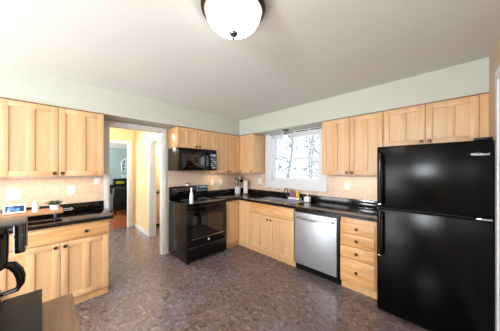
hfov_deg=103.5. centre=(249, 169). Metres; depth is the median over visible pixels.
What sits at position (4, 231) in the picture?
coffee maker
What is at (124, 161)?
arched mirror
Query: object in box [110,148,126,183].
wall
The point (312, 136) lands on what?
bare tree
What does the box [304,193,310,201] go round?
soap dispenser
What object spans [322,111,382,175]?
upper cabinet
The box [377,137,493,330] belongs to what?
refrigerator
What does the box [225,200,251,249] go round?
base cabinet
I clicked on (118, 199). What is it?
armchair
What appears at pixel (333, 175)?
light bar
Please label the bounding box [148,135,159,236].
door frame
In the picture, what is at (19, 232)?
steel canister
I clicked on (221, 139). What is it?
upper cabinet
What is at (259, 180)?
light switch
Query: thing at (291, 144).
bare tree
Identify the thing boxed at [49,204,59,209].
pot
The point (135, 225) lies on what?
baseboard
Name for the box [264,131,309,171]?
wall
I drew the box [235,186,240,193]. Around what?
utensil crock
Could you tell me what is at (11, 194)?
outlet
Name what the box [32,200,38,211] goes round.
shaker
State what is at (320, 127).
curtain rod
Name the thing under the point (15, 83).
soffit
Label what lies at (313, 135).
bare tree
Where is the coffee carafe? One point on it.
(18, 271)
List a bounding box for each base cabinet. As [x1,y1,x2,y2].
[0,219,108,304]
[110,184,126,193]
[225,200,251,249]
[250,202,295,266]
[340,217,376,298]
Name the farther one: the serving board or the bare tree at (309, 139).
the bare tree at (309, 139)
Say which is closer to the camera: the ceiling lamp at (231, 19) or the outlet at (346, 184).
the ceiling lamp at (231, 19)
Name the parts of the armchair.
armrest, backrest, seat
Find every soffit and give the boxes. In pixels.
[0,64,238,135]
[239,57,488,135]
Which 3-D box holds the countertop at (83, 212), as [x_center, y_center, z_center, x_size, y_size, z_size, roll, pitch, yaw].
[-2.292,0.506,2.044,0.628,0.141,1.355,0,0,45]
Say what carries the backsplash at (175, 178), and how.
attached to the wall at (167, 201)
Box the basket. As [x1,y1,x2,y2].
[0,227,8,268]
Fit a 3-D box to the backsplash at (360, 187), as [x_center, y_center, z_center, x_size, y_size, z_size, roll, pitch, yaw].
[0.815,0.294,3.571,2.912,0.486,0.008,0,0,45]
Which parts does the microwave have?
door, control panel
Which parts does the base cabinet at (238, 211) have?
door, door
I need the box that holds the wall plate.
[67,185,75,194]
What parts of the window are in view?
sash, sash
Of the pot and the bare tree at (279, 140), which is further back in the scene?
the bare tree at (279, 140)
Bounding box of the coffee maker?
[0,215,27,312]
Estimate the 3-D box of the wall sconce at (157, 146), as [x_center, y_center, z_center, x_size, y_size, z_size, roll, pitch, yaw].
[-2.493,-0.541,5.348,0.152,0.265,0.124,0,0,45]
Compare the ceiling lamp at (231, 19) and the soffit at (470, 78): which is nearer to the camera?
the ceiling lamp at (231, 19)
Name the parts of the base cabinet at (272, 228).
door, false drawer, door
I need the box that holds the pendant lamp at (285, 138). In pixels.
[282,129,288,140]
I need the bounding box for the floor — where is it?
[75,210,428,330]
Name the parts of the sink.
bowl, bowl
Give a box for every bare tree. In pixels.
[278,138,315,177]
[278,140,287,175]
[293,136,318,178]
[294,135,318,177]
[300,135,318,177]
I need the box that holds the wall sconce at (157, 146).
[156,144,159,153]
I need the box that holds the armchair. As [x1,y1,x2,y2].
[110,187,126,214]
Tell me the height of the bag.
0.210 m
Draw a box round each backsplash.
[0,176,103,209]
[168,171,239,200]
[240,172,376,200]
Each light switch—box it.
[94,177,100,184]
[257,178,261,183]
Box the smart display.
[3,204,26,214]
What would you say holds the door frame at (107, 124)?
in the wall at (167, 201)
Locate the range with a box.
[168,185,226,264]
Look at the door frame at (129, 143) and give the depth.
4.93 m
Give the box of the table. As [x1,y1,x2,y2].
[0,289,78,330]
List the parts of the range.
control plate, storage drawer, rail, oven door, handle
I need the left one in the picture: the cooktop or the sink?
the cooktop
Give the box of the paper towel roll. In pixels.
[244,181,247,192]
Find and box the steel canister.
[13,222,25,253]
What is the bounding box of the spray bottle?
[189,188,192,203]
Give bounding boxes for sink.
[257,196,303,204]
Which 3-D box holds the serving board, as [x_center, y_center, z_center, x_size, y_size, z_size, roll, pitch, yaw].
[-2.345,0.488,1.972,0.250,0.096,0.860,0,0,45]
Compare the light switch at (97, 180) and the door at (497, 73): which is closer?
the door at (497, 73)
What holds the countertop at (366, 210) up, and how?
on the base cabinet at (238, 211)
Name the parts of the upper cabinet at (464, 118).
door, moulding, door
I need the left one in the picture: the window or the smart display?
the smart display
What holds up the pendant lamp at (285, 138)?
hanging from the wall at (309, 131)
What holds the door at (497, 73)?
in the wall at (494, 58)
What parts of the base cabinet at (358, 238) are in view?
drawer, drawer, drawer, drawer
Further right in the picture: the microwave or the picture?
the microwave
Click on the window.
(272, 179)
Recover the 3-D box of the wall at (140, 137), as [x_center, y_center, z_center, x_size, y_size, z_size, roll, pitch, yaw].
[-2.153,0.218,4.298,2.120,2.466,0.100,0,0,45]
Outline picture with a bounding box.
[7,207,19,210]
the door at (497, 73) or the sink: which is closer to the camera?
the door at (497, 73)
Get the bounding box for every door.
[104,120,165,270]
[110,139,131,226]
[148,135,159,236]
[495,65,499,330]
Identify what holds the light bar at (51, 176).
attached to the upper cabinet at (37, 139)
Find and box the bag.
[112,178,126,184]
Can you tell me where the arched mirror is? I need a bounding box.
[121,158,126,170]
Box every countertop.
[0,200,113,233]
[208,188,378,221]
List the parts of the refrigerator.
handle, handle, door seam trim, fridge door, freezer door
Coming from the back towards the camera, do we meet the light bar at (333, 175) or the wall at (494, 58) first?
the light bar at (333, 175)
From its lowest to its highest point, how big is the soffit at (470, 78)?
0.316 m
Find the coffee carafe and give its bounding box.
[0,261,25,303]
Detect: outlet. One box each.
[6,189,21,200]
[344,182,348,189]
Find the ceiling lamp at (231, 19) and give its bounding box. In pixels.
[200,0,265,39]
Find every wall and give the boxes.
[104,119,169,253]
[110,127,159,222]
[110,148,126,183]
[134,130,159,230]
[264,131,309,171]
[489,31,499,330]
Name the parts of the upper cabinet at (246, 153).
door, door, door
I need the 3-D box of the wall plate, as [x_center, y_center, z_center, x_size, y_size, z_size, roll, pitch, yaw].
[-2.273,0.266,2.507,0.006,0.115,0.080,0,0,45]
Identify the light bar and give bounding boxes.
[11,176,96,177]
[333,175,364,175]
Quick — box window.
[266,126,326,191]
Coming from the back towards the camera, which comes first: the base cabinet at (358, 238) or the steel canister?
the base cabinet at (358, 238)
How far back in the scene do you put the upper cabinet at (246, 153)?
3.97 m
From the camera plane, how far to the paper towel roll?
4.23 m
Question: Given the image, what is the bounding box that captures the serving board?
[0,207,73,218]
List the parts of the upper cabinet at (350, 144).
door, moulding, door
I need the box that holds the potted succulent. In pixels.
[45,200,63,209]
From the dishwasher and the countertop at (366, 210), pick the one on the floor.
the dishwasher
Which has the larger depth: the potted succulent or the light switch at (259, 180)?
the light switch at (259, 180)
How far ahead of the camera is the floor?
2.23 m
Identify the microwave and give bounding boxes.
[168,147,216,170]
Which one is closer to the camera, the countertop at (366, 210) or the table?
the table
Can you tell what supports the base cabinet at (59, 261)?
on the floor
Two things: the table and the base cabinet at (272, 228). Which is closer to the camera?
the table
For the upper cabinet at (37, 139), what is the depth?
2.13 m
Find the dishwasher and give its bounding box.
[295,209,341,284]
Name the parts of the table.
pod drawer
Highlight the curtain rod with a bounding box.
[270,127,321,135]
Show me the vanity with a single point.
(157, 191)
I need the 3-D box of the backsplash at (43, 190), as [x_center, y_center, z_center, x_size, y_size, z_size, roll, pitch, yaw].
[-2.505,0.294,2.282,0.008,0.486,1.335,0,0,45]
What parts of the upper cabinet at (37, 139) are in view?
door, moulding, door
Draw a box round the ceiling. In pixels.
[0,0,499,148]
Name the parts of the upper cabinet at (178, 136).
door, moulding, door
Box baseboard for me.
[134,223,147,235]
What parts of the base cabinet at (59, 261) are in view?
door, drawer, door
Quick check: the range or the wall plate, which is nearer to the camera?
the wall plate
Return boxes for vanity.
[156,190,159,226]
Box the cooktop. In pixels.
[170,196,225,205]
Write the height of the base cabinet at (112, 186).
0.880 m
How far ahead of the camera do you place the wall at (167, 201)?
3.38 m
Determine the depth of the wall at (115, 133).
4.98 m
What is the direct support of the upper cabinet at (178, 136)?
attached to the wall at (167, 201)
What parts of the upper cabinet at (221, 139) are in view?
door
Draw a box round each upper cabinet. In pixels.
[0,97,103,176]
[168,126,214,149]
[205,132,228,172]
[228,133,264,172]
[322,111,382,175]
[383,92,488,146]
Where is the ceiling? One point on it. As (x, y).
(301, 52)

